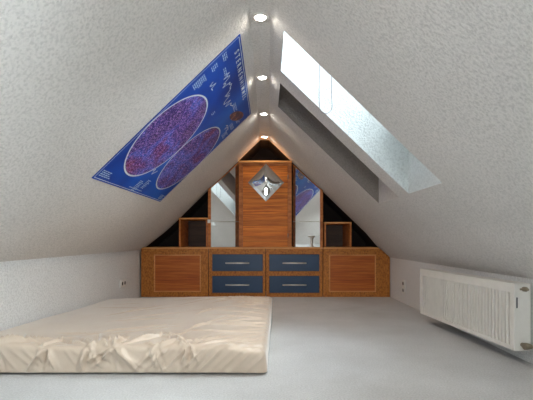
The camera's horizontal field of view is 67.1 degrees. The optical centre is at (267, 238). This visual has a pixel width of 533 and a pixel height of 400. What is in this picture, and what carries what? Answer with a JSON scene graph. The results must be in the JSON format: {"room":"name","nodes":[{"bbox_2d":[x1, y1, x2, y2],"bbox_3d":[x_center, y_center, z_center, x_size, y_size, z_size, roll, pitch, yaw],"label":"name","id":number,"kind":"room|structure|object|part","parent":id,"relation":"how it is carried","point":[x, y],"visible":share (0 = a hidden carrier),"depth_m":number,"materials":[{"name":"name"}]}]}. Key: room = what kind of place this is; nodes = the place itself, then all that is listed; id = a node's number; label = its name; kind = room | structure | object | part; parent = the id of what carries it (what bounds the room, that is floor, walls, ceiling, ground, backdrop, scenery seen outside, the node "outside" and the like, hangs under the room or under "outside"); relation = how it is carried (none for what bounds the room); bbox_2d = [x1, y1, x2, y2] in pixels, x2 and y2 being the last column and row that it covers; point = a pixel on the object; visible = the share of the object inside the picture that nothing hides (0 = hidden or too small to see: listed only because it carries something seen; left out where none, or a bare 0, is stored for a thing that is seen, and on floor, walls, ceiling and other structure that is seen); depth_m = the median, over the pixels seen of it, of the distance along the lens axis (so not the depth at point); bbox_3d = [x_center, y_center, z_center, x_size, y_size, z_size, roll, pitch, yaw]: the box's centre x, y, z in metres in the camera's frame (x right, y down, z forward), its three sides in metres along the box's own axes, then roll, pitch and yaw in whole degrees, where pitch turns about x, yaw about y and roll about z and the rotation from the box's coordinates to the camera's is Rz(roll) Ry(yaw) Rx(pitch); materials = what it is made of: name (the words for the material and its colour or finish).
{"room":"bedroom","nodes":[
{"label":"bedroom","id":0,"kind":"room"},
{"bbox_2d":[0,250,140,330],"bbox_3d":[-1.616,0.420,1.435,0.100,0.573,8.070,0,0,0],"label":"wall","id":1,"kind":"structure","parent":0,"point":[31,290],"depth_m":3.06,"materials":[{"name":"white paint"}]},
{"bbox_2d":[120,279,125,287],"bbox_3d":[-1.557,0.475,4.320,0.017,0.082,0.156,0,0,0],"label":"wall socket","id":2,"kind":"object","parent":1,"relation":"attached to","point":[123,281],"visible":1,"depth_m":4.31,"materials":[{"name":"white plastic"}]},
{"bbox_2d":[121,280,125,285],"bbox_3d":[-1.552,0.475,4.320,0.005,0.060,0.134,0,0,0],"label":"outlet","id":3,"kind":"object","parent":2,"relation":"attached to","point":[123,282],"depth_m":4.32,"materials":[{"name":"white plastic"}]},
{"bbox_2d":[158,149,368,246],"bbox_3d":[-0.036,-0.262,5.510,3.061,1.938,0.080,0,0,0],"label":"wall","id":4,"kind":"structure","parent":0,"point":[329,215],"depth_m":5.47,"materials":[{"name":"black paint"}]},
{"bbox_2d":[147,140,376,246],"bbox_3d":[-0.036,-0.502,5.235,3.061,1.458,0.470,0,0,0],"label":"trim","id":5,"kind":"structure","parent":4,"relation":"attached to","point":[262,144],"depth_m":5.20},
{"bbox_2d":[0,0,532,278],"bbox_3d":[-0.036,-0.502,1.200,3.061,1.458,7.600,0,0,0],"label":"ceiling","id":6,"kind":"structure","parent":0,"point":[451,81],"depth_m":1.88,"materials":[{"name":"white paint"}]},
{"bbox_2d":[92,34,250,201],"bbox_3d":[-0.582,-0.757,3.019,0.848,0.823,1.458,0,0,0],"label":"chart poster","id":7,"kind":"object","parent":6,"relation":"attached to","point":[205,112],"visible":1,"depth_m":2.75,"materials":[{"name":"blue paper"}]},
{"bbox_2d":[99,170,111,178],"bbox_3d":[-0.964,-0.384,2.402,0.033,0.032,0.154,0,0,0],"label":"print","id":8,"kind":"object","parent":7,"relation":"attached to","point":[103,174],"depth_m":2.39,"materials":[{"name":"white"}]},
{"bbox_2d":[193,76,205,89],"bbox_3d":[-0.406,-0.926,2.385,0.070,0.068,0.090,0,0,0],"label":"print","id":9,"kind":"object","parent":7,"relation":"attached to","point":[201,80],"depth_m":2.38,"materials":[{"name":"white"}]},
{"bbox_2d":[230,111,242,120],"bbox_3d":[-0.269,-1.058,3.460,0.075,0.099,0.333,0,0,11],"label":"picture","id":10,"kind":"object","parent":7,"relation":"attached to","point":[234,115],"depth_m":3.44},
{"bbox_2d":[251,12,268,22],"bbox_3d":[-0.043,-1.228,2.230,0.100,0.007,0.100,0,0,0],"label":"recessed light","id":11,"kind":"object","parent":6,"relation":"in","point":[260,17],"visible":1,"depth_m":2.22,"materials":[{"name":"metal"}]},
{"bbox_2d":[256,75,268,79],"bbox_3d":[-0.043,-1.228,3.060,0.100,0.007,0.100,0,0,0],"label":"recessed light","id":12,"kind":"object","parent":6,"relation":"in","point":[259,77],"visible":1,"depth_m":3.06,"materials":[{"name":"metal"}]},
{"bbox_2d":[259,112,268,115],"bbox_3d":[-0.043,-1.228,3.950,0.100,0.007,0.100,0,0,0],"label":"recessed light","id":13,"kind":"object","parent":6,"relation":"in","point":[260,113],"visible":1,"depth_m":3.93,"materials":[{"name":"metal"}]},
{"bbox_2d":[278,84,397,202],"bbox_3d":[0.529,-1.085,3.252,0.953,1.595,0.625,0,0,0],"label":"window reveal","id":14,"kind":"structure","parent":6,"relation":"attached to","point":[287,103],"depth_m":3.52,"materials":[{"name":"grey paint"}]},
{"bbox_2d":[281,31,441,193],"bbox_3d":[0.529,-1.069,2.502,0.940,1.563,0.595,0,0,0],"label":"window","id":15,"kind":"structure","parent":6,"relation":"attached to","point":[297,64],"depth_m":2.77,"materials":[{"name":"white glass"}]},
{"bbox_3d":[0.359,-1.146,2.500,0.086,0.736,0.005,0,0,0],"label":"pull cord","id":16,"kind":"part","parent":15,"relation":"part of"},
{"bbox_2d":[0,297,532,399],"bbox_3d":[-0.036,0.757,1.435,3.261,0.100,8.270,0,0,0],"label":"floor","id":17,"kind":"structure","parent":0,"point":[321,348],"depth_m":2.13,"materials":[{"name":"grey carpet"}]},
{"bbox_2d":[0,296,271,372],"bbox_3d":[-0.759,0.601,2.973,1.596,0.202,1.896,0,0,0],"label":"mattress","id":18,"kind":"object","parent":17,"relation":"on","point":[219,334],"visible":1,"depth_m":2.21,"materials":[{"name":"beige fabric"}]},
{"bbox_2d":[141,249,208,296],"bbox_3d":[-1.139,0.414,5.167,0.817,0.586,0.546,0,0,0],"label":"base cabinet","id":19,"kind":"object","parent":17,"relation":"on","point":[164,272],"visible":0.99,"depth_m":4.90,"materials":[{"name":"brown wood"}]},
{"bbox_3d":[-1.103,0.417,4.912,0.571,0.455,0.016,0,0,0],"label":"door","id":20,"kind":"part","parent":19,"relation":"part of","materials":[{"name":"brown wood"}]},
{"bbox_3d":[-1.103,0.417,4.899,0.573,0.457,0.010,0,0,0],"label":"door moulding","id":21,"kind":"part","parent":19,"relation":"part of","materials":[{"name":"brown wood"}]},
{"bbox_2d":[142,246,378,248],"bbox_3d":[-0.093,0.111,5.166,2.905,0.019,0.548,0,0,0],"label":"countertop","id":22,"kind":"structure","parent":19,"relation":"on","point":[155,247],"depth_m":4.89,"materials":[{"name":"brown wood"}]},
{"bbox_2d":[179,218,207,246],"bbox_3d":[-0.913,-0.080,5.160,0.348,0.360,0.500,0,0,0],"label":"shelf box","id":23,"kind":"object","parent":22,"relation":"on","point":[192,231],"visible":0.7,"depth_m":5.40,"materials":[{"name":"brown wood"}]},
{"bbox_3d":[-1.078,-0.071,5.160,0.018,0.342,0.500,0,0,0],"label":"panel","id":24,"kind":"part","parent":23,"relation":"part of","materials":[{"name":"brown wood"}]},
{"bbox_3d":[-0.913,-0.071,5.404,0.312,0.342,0.012,0,0,0],"label":"panel","id":25,"kind":"part","parent":23,"relation":"part of","materials":[{"name":"brown wood"}]},
{"bbox_3d":[-0.748,-0.071,5.160,0.018,0.342,0.500,0,0,0],"label":"panel","id":26,"kind":"part","parent":23,"relation":"part of","materials":[{"name":"brown wood"}]},
{"bbox_2d":[208,162,238,246],"bbox_3d":[-0.550,-0.434,4.965,0.393,1.066,0.070,0,0,-11],"label":"leaning mirror","id":27,"kind":"object","parent":22,"relation":"on","point":[223,196],"visible":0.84,"depth_m":4.99,"materials":[{"name":"silver glass"}]},
{"bbox_3d":[-0.717,-0.270,4.940,0.032,0.739,0.050,0,0,0],"label":"post","id":28,"kind":"part","parent":27,"relation":"part of","materials":[{"name":"brown wood"}]},
{"bbox_3d":[-0.531,-0.795,4.985,0.349,0.342,0.018,0,0,-14],"label":"rail","id":29,"kind":"part","parent":27,"relation":"part of","materials":[{"name":"brown wood"}]},
{"bbox_2d":[238,161,291,246],"bbox_3d":[-0.034,-0.425,5.145,0.648,1.051,0.530,0,0,0],"label":"cabinet","id":30,"kind":"object","parent":22,"relation":"on","point":[262,223],"visible":0.99,"depth_m":4.89,"materials":[{"name":"brown wood"}]},
{"bbox_2d":[248,164,283,200],"bbox_3d":[-0.024,-0.685,4.875,0.436,0.458,0.032,0,0,0],"label":"mirror","id":31,"kind":"object","parent":30,"relation":"attached to","point":[265,182],"visible":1,"depth_m":4.87,"materials":[{"name":"silver glass"}]},
{"bbox_2d":[293,165,322,246],"bbox_3d":[0.491,-0.419,4.972,0.376,1.037,0.055,0,0,11],"label":"leaning mirror","id":32,"kind":"object","parent":22,"relation":"on","point":[307,198],"visible":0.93,"depth_m":4.99,"materials":[{"name":"silver glass"}]},
{"bbox_3d":[0.474,-0.773,4.984,0.339,0.330,0.018,0,0,14],"label":"rail","id":33,"kind":"part","parent":32,"relation":"part of","materials":[{"name":"brown wood"}]},
{"bbox_3d":[0.656,-0.262,4.940,0.032,0.722,0.050,0,0,0],"label":"post","id":34,"kind":"part","parent":32,"relation":"part of","materials":[{"name":"brown wood"}]},
{"bbox_2d":[323,222,350,246],"bbox_3d":[0.855,-0.054,5.160,0.330,0.308,0.500,0,0,0],"label":"shelf box","id":35,"kind":"object","parent":22,"relation":"on","point":[334,233],"visible":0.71,"depth_m":5.40,"materials":[{"name":"brown wood"}]},
{"bbox_3d":[0.699,-0.045,5.160,0.018,0.290,0.500,0,0,0],"label":"panel","id":36,"kind":"part","parent":35,"relation":"part of","materials":[{"name":"brown wood"}]},
{"bbox_3d":[0.855,-0.045,5.404,0.294,0.290,0.012,0,0,0],"label":"panel","id":37,"kind":"part","parent":35,"relation":"part of","materials":[{"name":"brown wood"}]},
{"bbox_3d":[1.011,-0.045,5.160,0.018,0.290,0.500,0,0,0],"label":"panel","id":38,"kind":"part","parent":35,"relation":"part of","materials":[{"name":"brown wood"}]},
{"bbox_2d":[209,249,265,296],"bbox_3d":[-0.377,0.414,5.149,0.692,0.586,0.582,0,0,0],"label":"base cabinet","id":39,"kind":"object","parent":17,"relation":"on","point":[232,272],"visible":0.98,"depth_m":4.89,"materials":[{"name":"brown wood"}]},
{"bbox_3d":[-0.372,0.557,4.877,0.290,0.017,0.038,0,0,0],"label":"handle","id":40,"kind":"part","parent":39,"relation":"part of","materials":[{"name":"metal"}]},
{"bbox_3d":[-0.372,0.293,4.877,0.290,0.017,0.038,0,0,0],"label":"handle","id":41,"kind":"part","parent":39,"relation":"part of","materials":[{"name":"metal"}]},
{"bbox_3d":[-0.372,0.553,4.907,0.613,0.203,0.025,0,0,0],"label":"drawer","id":42,"kind":"part","parent":39,"relation":"part of","materials":[{"name":"blue paint"}]},
{"bbox_3d":[-0.372,0.289,4.907,0.613,0.200,0.025,0,0,0],"label":"drawer","id":43,"kind":"part","parent":39,"relation":"part of","materials":[{"name":"blue paint"}]},
{"bbox_2d":[266,249,322,296],"bbox_3d":[0.321,0.414,5.149,0.689,0.586,0.582,0,0,0],"label":"base cabinet","id":44,"kind":"object","parent":17,"relation":"on","point":[289,272],"visible":0.98,"depth_m":4.89,"materials":[{"name":"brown wood"}]},
{"bbox_3d":[0.321,0.553,4.907,0.608,0.203,0.025,0,0,0],"label":"drawer","id":45,"kind":"part","parent":44,"relation":"part of","materials":[{"name":"blue paint"}]},
{"bbox_3d":[0.321,0.289,4.907,0.608,0.200,0.025,0,0,0],"label":"drawer","id":46,"kind":"part","parent":44,"relation":"part of","materials":[{"name":"blue paint"}]},
{"bbox_3d":[0.321,0.557,4.877,0.290,0.017,0.038,0,0,0],"label":"handle","id":47,"kind":"part","parent":44,"relation":"part of","materials":[{"name":"metal"}]},
{"bbox_3d":[0.321,0.293,4.877,0.290,0.017,0.038,0,0,0],"label":"handle","id":48,"kind":"part","parent":44,"relation":"part of","materials":[{"name":"metal"}]},
{"bbox_2d":[323,249,389,296],"bbox_3d":[1.079,0.414,5.167,0.812,0.586,0.546,0,0,0],"label":"base cabinet","id":49,"kind":"object","parent":17,"relation":"on","point":[346,272],"visible":0.99,"depth_m":4.90,"materials":[{"name":"brown wood"}]},
{"bbox_3d":[1.030,0.417,4.912,0.571,0.455,0.016,0,0,0],"label":"door","id":50,"kind":"part","parent":49,"relation":"part of","materials":[{"name":"brown wood"}]},
{"bbox_3d":[1.030,0.417,4.899,0.573,0.457,0.010,0,0,0],"label":"door moulding","id":51,"kind":"part","parent":49,"relation":"part of","materials":[{"name":"brown wood"}]},
{"bbox_2d":[390,258,532,363],"bbox_3d":[1.544,0.467,1.435,0.100,0.480,8.070,0,0,0],"label":"wall","id":52,"kind":"structure","parent":0,"point":[400,269],"depth_m":4.02,"materials":[{"name":"white paint"}]},
{"bbox_2d":[402,279,405,293],"bbox_3d":[1.486,0.524,4.400,0.017,0.156,0.082,0,0,0],"label":"wall socket","id":53,"kind":"object","parent":52,"relation":"attached to","point":[403,281],"visible":1,"depth_m":4.38,"materials":[{"name":"white plastic"}]},
{"bbox_2d":[420,269,532,350],"bbox_3d":[1.435,0.442,2.822,0.184,0.381,1.212,0,0,-5],"label":"radiator","id":54,"kind":"object","parent":52,"relation":"attached to","point":[495,310],"visible":1,"depth_m":2.58,"materials":[{"name":"white metal"}]},
{"bbox_2d":[421,269,529,284],"bbox_3d":[1.391,0.255,2.846,0.098,0.007,1.145,0,0,-5],"label":"grille","id":55,"kind":"object","parent":54,"relation":"attached to","point":[481,279],"depth_m":2.70,"materials":[{"name":"white metal"}]}
]}

